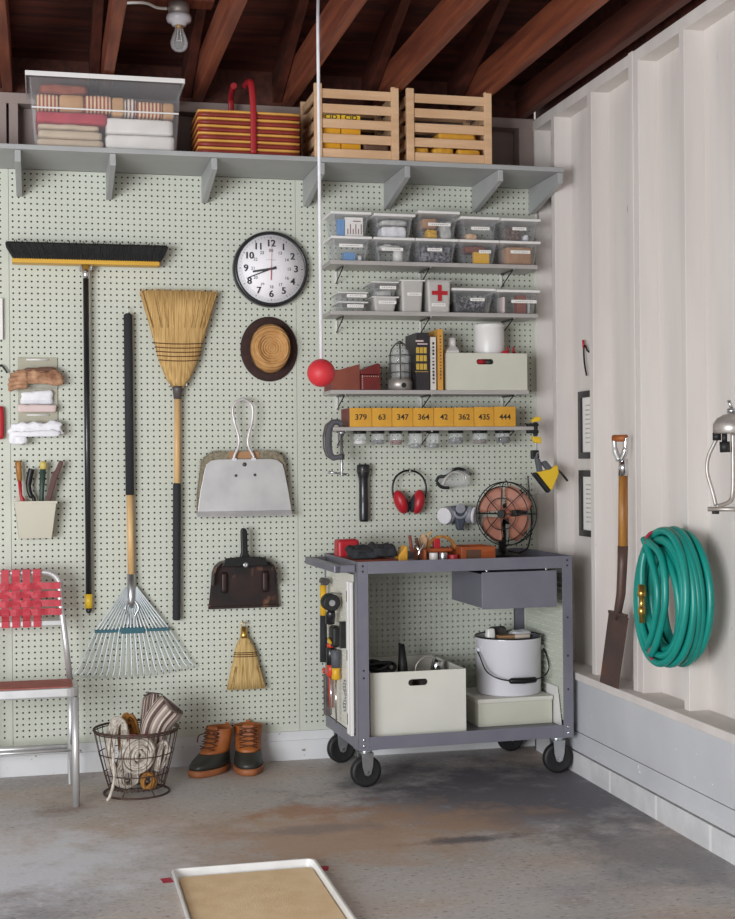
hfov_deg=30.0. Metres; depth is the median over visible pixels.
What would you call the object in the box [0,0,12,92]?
rafter
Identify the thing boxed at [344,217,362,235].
packet
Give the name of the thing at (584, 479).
picture frame
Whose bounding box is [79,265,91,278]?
socket
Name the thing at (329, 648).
screwdriver
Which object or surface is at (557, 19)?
rafter
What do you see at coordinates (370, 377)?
file box
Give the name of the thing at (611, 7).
beam
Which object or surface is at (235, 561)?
hood
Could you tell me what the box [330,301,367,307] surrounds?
storage box
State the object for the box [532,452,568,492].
lamp
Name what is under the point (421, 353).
print
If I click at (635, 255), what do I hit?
wall
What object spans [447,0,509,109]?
rafter
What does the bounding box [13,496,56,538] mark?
bin
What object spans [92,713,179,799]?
wire basket
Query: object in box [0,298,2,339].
notice board
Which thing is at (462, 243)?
storage box
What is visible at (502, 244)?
storage box
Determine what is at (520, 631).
bundle
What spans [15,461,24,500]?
trowel
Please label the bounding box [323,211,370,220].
storage box
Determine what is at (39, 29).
ceiling
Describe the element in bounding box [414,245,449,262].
pile
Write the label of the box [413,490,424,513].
ear cup
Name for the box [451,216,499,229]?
storage box
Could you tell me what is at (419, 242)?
storage box
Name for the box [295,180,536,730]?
pegboard panel
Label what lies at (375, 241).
storage box
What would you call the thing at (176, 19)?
socket
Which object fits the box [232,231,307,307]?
wall clock
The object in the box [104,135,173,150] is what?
folded towel
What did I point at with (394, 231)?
packets
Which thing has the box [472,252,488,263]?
pack
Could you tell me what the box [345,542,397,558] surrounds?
gloves
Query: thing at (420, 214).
storage box
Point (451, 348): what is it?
bottle
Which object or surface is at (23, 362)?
pocket
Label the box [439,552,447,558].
tin
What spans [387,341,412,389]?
lantern
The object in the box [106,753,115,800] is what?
rope
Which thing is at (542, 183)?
wall shelf
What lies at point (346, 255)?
pack
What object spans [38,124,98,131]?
folded towel
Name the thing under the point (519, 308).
packet
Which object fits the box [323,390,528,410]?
wall shelf
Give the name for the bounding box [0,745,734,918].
floor
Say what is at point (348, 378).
file box
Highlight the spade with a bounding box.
[600,435,628,688]
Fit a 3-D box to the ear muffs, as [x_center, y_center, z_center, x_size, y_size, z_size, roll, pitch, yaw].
[0.188,0.145,6.161,0.166,0.201,0.095,0,0,-13]
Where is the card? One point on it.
(422, 226)
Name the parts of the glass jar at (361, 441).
lid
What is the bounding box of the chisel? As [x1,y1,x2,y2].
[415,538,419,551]
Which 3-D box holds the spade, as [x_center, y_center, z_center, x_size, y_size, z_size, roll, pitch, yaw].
[0.962,0.398,5.365,0.059,0.986,0.279,0,0,-13]
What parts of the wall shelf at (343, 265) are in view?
bracket plate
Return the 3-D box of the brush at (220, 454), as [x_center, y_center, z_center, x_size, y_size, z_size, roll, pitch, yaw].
[-0.544,0.093,6.006,0.426,0.284,0.044,0,0,-13]
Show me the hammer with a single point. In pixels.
(324, 582)
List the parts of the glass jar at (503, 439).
lid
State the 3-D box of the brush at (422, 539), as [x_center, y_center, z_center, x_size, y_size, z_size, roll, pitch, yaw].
[0.234,0.370,5.797,0.035,0.118,0.008,0,0,-15]
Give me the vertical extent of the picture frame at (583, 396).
0.293 m
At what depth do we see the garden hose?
4.71 m
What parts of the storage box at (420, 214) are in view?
lid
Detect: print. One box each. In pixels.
[415,347,427,371]
[416,340,426,344]
[432,342,434,382]
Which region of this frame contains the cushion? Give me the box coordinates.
[410,494,414,512]
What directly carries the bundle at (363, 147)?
in the wooden crate at (389, 109)
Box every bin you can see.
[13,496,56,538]
[25,70,184,114]
[354,654,465,736]
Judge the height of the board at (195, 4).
0.022 m
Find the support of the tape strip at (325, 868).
on the floor
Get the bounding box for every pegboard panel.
[0,169,12,746]
[8,169,299,745]
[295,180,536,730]
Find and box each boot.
[188,722,232,777]
[233,719,263,775]
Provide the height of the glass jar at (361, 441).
0.060 m
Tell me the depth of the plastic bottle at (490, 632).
5.92 m
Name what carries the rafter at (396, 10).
attached to the ceiling
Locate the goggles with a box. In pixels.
[435,466,471,488]
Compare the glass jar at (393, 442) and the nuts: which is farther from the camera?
the nuts
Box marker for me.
[432,539,439,559]
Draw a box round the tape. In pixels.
[448,554,458,558]
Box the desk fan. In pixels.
[476,476,536,557]
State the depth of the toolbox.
5.75 m
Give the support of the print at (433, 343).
attached to the book at (432, 340)
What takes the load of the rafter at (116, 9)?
attached to the ceiling
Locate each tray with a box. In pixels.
[172,858,356,918]
[341,557,396,561]
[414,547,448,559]
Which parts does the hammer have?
handle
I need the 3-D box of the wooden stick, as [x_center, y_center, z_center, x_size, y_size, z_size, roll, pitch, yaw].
[0.261,0.366,5.821,0.030,0.126,0.012,0,0,-15]
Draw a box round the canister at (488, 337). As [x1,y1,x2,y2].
[473,323,504,352]
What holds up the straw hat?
hanging from the pegboard panel at (87, 737)
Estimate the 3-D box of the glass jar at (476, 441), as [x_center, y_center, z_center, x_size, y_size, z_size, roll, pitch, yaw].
[0.503,-0.100,6.157,0.070,0.060,0.070,0,0,-13]
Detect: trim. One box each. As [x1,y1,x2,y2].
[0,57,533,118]
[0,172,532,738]
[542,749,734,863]
[563,730,734,835]
[573,660,734,743]
[573,679,734,809]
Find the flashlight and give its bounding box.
[357,464,369,521]
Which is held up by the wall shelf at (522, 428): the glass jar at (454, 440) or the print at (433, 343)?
the glass jar at (454, 440)
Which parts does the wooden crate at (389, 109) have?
corner post, corner post, corner post, corner post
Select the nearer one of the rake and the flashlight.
the rake
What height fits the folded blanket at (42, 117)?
0.050 m
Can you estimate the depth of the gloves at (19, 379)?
5.77 m
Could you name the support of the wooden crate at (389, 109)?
on the wall shelf at (542, 183)
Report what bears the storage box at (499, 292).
on the wall shelf at (333, 314)
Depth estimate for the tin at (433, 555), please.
5.70 m
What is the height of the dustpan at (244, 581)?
0.360 m
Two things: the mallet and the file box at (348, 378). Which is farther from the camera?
the file box at (348, 378)
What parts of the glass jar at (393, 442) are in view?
lid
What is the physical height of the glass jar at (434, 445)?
0.078 m
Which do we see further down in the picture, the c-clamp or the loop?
the loop
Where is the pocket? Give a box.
[18,357,57,422]
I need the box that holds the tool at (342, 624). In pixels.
[339,621,345,647]
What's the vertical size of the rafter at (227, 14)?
0.143 m
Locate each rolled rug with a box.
[140,692,160,728]
[140,695,182,780]
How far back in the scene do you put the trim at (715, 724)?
5.01 m
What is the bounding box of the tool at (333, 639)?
[327,625,339,646]
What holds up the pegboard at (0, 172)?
attached to the wall at (512, 138)
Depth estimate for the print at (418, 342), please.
6.03 m
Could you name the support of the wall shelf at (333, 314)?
attached to the pegboard panel at (320, 724)
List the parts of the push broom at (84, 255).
handle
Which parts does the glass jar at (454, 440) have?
lid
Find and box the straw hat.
[240,317,296,381]
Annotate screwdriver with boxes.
[326,643,334,713]
[331,649,341,722]
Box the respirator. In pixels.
[437,503,477,529]
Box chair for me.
[0,569,79,806]
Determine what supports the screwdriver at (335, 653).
hanging from the cart
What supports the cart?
on the floor
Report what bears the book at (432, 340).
on the wall shelf at (338, 393)
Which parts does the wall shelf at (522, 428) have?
card drawer, card drawer, card drawer, card drawer, card drawer, card drawer, card drawer, card drawer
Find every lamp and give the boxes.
[127,0,191,41]
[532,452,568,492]
[705,400,734,513]
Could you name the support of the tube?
in the bucket
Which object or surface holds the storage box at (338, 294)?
on the storage box at (353, 304)
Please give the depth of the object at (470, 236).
6.12 m
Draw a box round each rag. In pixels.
[7,419,63,444]
[18,404,55,411]
[20,390,52,403]
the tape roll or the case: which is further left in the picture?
the case
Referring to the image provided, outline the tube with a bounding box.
[515,633,529,638]
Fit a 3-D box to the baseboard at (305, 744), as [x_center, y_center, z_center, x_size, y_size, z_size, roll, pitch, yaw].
[-1.370,1.276,5.835,4.400,0.126,0.022,0,0,-13]
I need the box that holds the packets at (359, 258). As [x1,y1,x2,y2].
[355,255,361,260]
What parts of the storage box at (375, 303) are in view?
lid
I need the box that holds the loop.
[343,680,346,711]
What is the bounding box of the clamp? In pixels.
[526,417,541,458]
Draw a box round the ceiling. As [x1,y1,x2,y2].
[8,0,567,85]
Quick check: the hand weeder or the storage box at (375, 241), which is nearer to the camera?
the hand weeder
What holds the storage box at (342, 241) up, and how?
on the wall shelf at (343, 265)
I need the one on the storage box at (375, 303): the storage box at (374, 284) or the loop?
the storage box at (374, 284)
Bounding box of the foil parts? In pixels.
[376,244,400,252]
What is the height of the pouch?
0.082 m
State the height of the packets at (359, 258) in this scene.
0.028 m
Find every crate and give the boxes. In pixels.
[300,83,398,159]
[399,88,491,163]
[443,353,526,389]
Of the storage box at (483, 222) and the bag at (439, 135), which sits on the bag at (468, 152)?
the bag at (439, 135)
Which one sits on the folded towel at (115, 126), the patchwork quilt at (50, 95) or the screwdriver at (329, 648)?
the patchwork quilt at (50, 95)
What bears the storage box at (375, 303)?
on the wall shelf at (333, 314)
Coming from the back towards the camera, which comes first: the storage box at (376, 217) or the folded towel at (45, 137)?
the storage box at (376, 217)
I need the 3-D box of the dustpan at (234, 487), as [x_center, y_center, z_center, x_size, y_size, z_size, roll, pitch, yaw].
[-0.541,-0.011,5.998,0.418,0.518,0.077,0,0,-13]
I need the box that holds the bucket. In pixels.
[474,630,549,696]
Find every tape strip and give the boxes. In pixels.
[160,877,173,882]
[321,866,328,870]
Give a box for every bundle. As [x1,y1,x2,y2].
[361,135,387,150]
[460,246,485,254]
[508,629,530,633]
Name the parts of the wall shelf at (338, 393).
bracket plate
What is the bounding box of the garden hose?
[633,526,714,667]
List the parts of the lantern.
bulb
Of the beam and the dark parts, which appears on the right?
the beam
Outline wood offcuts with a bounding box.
[498,247,531,264]
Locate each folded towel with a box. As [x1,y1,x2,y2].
[36,130,102,147]
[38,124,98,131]
[103,118,172,143]
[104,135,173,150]
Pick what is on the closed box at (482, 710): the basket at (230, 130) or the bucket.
the bucket
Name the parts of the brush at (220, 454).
handle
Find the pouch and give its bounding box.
[394,545,407,560]
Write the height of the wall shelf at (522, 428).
0.170 m
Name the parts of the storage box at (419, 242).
lid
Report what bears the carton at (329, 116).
in the wooden crate at (389, 109)
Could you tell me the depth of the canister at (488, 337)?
6.14 m
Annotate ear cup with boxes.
[393,490,407,513]
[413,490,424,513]
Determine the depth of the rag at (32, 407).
5.78 m
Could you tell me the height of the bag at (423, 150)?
0.064 m
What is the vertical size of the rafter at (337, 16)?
0.143 m
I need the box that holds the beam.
[535,0,705,118]
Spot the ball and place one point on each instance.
(321, 372)
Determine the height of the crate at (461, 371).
0.164 m
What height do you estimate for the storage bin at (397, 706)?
0.298 m
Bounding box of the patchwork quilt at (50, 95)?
[36,84,173,121]
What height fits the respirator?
0.120 m
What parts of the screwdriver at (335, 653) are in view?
handle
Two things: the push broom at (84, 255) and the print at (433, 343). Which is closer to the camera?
the push broom at (84, 255)
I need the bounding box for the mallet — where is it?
[320,592,341,624]
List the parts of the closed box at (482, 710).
lid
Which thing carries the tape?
in the toolbox
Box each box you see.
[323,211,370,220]
[323,235,371,247]
[324,364,359,391]
[330,291,367,297]
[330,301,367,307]
[360,363,380,389]
[363,281,398,288]
[363,296,398,310]
[364,237,414,250]
[365,213,415,222]
[393,279,425,311]
[405,238,458,250]
[411,210,459,225]
[421,280,451,311]
[450,239,498,253]
[450,288,495,300]
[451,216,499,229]
[466,687,552,726]
[484,289,539,302]
[488,218,540,230]
[488,240,540,253]
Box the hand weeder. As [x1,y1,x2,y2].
[39,461,46,500]
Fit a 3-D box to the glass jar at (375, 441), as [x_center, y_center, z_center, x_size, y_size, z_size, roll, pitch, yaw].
[0.046,-0.096,6.048,0.060,0.060,0.060,0,0,-13]
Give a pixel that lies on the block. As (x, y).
(501, 636)
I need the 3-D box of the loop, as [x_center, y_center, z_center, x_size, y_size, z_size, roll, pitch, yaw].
[-0.094,0.974,5.660,0.004,0.134,0.057,0,0,-16]
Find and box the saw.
[46,461,62,500]
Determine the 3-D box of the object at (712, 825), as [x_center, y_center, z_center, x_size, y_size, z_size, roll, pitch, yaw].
[1.622,1.268,2.898,0.126,0.088,6.900,0,0,-13]
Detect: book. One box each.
[405,333,428,389]
[428,329,442,389]
[429,337,435,389]
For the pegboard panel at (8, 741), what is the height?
2.442 m
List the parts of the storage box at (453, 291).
lid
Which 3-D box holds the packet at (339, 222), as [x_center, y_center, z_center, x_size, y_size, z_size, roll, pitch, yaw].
[-0.119,-1.009,5.993,0.029,0.071,0.046,0,0,-13]
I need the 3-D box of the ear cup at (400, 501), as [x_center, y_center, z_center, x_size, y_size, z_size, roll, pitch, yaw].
[0.149,0.191,6.144,0.066,0.107,0.080,-1,0,-13]
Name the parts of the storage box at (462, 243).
lid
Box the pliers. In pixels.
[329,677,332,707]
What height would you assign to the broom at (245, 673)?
0.308 m
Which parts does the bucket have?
handle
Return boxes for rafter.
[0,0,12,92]
[89,0,103,93]
[99,0,127,96]
[182,8,205,97]
[192,0,247,101]
[272,0,308,102]
[282,0,366,106]
[361,0,410,105]
[372,0,488,105]
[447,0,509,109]
[458,0,608,110]
[514,0,690,118]
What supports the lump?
in the storage box at (522, 224)
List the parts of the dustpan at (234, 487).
handle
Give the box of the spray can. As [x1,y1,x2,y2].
[477,359,492,363]
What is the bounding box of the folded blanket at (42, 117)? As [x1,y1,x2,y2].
[36,111,106,138]
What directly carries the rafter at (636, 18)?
attached to the ceiling
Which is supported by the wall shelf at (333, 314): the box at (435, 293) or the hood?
the box at (435, 293)
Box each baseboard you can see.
[0,729,534,777]
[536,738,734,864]
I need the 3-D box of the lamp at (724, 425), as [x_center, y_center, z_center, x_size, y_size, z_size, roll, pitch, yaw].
[1.204,-0.009,4.483,0.191,0.372,0.124,0,0,-13]
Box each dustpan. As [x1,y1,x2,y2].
[197,397,292,516]
[208,526,279,608]
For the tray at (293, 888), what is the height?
0.025 m
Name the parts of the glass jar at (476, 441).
lid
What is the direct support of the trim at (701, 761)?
attached to the wall at (635, 255)
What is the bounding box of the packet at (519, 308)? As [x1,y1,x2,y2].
[514,295,525,313]
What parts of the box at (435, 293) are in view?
lid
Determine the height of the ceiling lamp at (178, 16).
0.190 m
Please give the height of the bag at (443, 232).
0.081 m
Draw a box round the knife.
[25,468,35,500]
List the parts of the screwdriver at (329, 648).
handle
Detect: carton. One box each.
[322,114,340,148]
[340,115,360,149]
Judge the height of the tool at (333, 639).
0.090 m
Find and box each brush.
[195,449,287,513]
[419,533,426,548]
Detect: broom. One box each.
[5,240,167,613]
[140,288,217,620]
[226,620,265,690]
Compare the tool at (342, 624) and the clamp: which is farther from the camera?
the clamp
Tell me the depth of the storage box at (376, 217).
6.03 m
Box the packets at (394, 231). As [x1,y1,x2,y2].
[377,226,405,237]
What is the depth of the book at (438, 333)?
6.05 m
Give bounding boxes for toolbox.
[414,535,494,559]
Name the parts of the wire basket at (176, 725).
rope coil, rope coil, rope coil, rope coil, rope coil, rope coil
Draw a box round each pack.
[342,252,354,259]
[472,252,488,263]
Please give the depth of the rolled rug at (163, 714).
5.53 m
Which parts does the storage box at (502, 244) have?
lid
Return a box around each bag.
[376,219,406,227]
[399,148,427,159]
[425,133,475,152]
[428,148,452,153]
[435,221,451,238]
[453,149,479,154]
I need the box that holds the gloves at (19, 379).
[7,367,63,391]
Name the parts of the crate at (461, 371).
panel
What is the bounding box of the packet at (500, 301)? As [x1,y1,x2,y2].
[497,297,504,312]
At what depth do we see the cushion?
6.14 m
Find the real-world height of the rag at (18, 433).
0.108 m
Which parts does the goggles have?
frame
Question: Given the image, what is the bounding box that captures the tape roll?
[393,251,402,261]
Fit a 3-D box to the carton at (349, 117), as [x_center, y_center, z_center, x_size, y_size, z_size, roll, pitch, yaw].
[-0.083,-1.364,5.861,0.083,0.179,0.122,0,0,-13]
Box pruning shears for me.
[0,365,7,438]
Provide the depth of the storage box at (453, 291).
6.11 m
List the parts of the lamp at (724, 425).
knob, lever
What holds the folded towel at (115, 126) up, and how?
on the folded towel at (111, 141)
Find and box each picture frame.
[578,390,589,458]
[578,470,590,536]
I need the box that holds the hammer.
[319,577,329,661]
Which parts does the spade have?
blade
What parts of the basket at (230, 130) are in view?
handle, handle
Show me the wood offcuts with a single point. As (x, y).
(505, 256)
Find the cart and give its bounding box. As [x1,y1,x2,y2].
[305,548,573,786]
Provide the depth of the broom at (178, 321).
5.92 m
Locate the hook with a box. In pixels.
[582,340,588,375]
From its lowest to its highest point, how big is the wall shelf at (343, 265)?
0.084 m
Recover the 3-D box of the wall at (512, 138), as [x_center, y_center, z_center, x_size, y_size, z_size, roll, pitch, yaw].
[-1.290,-0.109,5.923,4.620,2.895,0.109,0,0,-13]
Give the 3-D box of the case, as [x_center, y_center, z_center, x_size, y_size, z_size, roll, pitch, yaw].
[-0.090,0.390,5.891,0.097,0.101,0.081,0,0,-15]
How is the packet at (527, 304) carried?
in the storage box at (499, 292)
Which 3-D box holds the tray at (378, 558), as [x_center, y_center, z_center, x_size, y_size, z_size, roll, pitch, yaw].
[0.004,0.425,5.719,0.190,0.030,0.200,0,0,-15]
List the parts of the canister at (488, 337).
lid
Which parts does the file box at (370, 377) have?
lid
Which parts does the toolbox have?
hoop handle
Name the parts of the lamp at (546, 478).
rod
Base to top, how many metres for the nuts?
0.067 m
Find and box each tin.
[429,552,437,559]
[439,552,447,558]
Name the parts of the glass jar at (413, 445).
lid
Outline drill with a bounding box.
[412,655,442,684]
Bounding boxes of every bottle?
[443,338,458,353]
[485,628,494,637]
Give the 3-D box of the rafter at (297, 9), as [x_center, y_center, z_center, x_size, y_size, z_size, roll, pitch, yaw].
[0.277,-2.743,3.201,0.040,2.330,6.090,0,0,-13]
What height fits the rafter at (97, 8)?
2.330 m
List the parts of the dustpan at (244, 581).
handle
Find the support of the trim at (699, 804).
attached to the wall at (635, 255)
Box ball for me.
[307,0,334,386]
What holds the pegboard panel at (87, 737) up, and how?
attached to the wall at (512, 138)
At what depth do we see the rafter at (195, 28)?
5.75 m
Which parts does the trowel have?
handle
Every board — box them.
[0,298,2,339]
[128,0,214,9]
[546,682,561,724]
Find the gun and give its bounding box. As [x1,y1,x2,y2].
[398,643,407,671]
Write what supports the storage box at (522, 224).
on the storage box at (502, 244)
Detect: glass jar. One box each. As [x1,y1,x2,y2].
[353,431,365,443]
[371,431,384,443]
[389,431,401,444]
[408,431,420,447]
[426,431,438,447]
[448,431,463,443]
[472,430,487,443]
[495,430,509,442]
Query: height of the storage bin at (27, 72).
0.294 m
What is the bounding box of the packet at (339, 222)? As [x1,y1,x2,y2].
[336,219,344,235]
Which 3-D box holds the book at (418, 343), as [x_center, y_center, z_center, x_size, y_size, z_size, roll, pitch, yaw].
[0.218,-0.430,6.119,0.065,0.252,0.188,0,0,-13]
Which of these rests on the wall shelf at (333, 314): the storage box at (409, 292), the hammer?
the storage box at (409, 292)
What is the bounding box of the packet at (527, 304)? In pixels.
[526,303,529,313]
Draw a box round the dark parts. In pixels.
[449,301,481,312]
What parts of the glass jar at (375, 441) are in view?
lid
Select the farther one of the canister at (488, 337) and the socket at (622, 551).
the canister at (488, 337)
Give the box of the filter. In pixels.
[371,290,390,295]
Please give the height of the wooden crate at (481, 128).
0.312 m
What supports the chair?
on the floor
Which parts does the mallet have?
handle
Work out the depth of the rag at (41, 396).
5.80 m
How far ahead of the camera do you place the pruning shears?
5.77 m
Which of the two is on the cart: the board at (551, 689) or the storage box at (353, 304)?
the board at (551, 689)
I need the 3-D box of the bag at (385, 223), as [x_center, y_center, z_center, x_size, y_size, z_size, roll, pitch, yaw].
[0.106,-1.044,6.088,0.124,0.028,0.100,0,0,-13]
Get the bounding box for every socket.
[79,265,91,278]
[166,12,191,26]
[614,546,627,619]
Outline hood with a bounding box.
[222,557,268,566]
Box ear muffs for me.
[391,469,426,513]
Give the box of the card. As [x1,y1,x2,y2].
[417,219,436,231]
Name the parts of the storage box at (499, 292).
lid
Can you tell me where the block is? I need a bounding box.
[496,634,514,638]
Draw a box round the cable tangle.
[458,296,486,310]
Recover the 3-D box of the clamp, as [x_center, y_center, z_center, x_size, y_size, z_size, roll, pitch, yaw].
[0.746,-0.085,6.150,0.065,0.211,0.031,0,0,-13]
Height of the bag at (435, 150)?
0.066 m
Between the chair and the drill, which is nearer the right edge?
the drill
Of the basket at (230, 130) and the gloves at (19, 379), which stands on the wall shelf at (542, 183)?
the basket at (230, 130)
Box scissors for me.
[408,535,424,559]
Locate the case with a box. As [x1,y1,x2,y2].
[334,538,358,556]
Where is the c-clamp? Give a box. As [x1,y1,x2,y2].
[322,419,348,475]
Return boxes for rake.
[73,307,194,677]
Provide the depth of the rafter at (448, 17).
5.33 m
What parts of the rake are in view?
handle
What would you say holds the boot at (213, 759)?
on the floor
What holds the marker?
in the toolbox
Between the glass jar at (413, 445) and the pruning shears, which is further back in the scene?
the glass jar at (413, 445)
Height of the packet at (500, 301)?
0.077 m
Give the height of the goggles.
0.107 m
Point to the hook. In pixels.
(584, 346)
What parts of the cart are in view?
leg, handle, panel, leg, panel, deck rail, rail, drawer, leg, panel, leg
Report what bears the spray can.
in the crate at (461, 371)
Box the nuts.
[500,226,519,240]
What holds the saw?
in the bin at (35, 519)
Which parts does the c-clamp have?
frame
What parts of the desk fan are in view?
blade, blade, motor, blade, blade, power cord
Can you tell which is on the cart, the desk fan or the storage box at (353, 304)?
the desk fan
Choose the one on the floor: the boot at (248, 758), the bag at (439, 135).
the boot at (248, 758)
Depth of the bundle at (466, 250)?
6.15 m
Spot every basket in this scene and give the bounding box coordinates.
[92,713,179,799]
[191,79,299,155]
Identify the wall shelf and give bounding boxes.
[0,143,563,213]
[322,260,537,288]
[322,310,537,333]
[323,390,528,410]
[332,407,533,445]
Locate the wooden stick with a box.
[426,531,431,559]
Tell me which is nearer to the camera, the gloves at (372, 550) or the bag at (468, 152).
the gloves at (372, 550)
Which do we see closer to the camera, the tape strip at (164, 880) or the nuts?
the tape strip at (164, 880)
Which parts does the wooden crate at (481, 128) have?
corner post, corner post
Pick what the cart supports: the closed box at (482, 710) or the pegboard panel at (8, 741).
the closed box at (482, 710)
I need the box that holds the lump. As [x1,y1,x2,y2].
[520,235,528,240]
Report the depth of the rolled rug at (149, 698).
5.60 m
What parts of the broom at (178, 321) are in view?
handle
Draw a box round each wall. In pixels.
[0,92,535,744]
[533,0,734,718]
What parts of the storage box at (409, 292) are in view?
lid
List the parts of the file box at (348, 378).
panel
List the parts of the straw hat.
crown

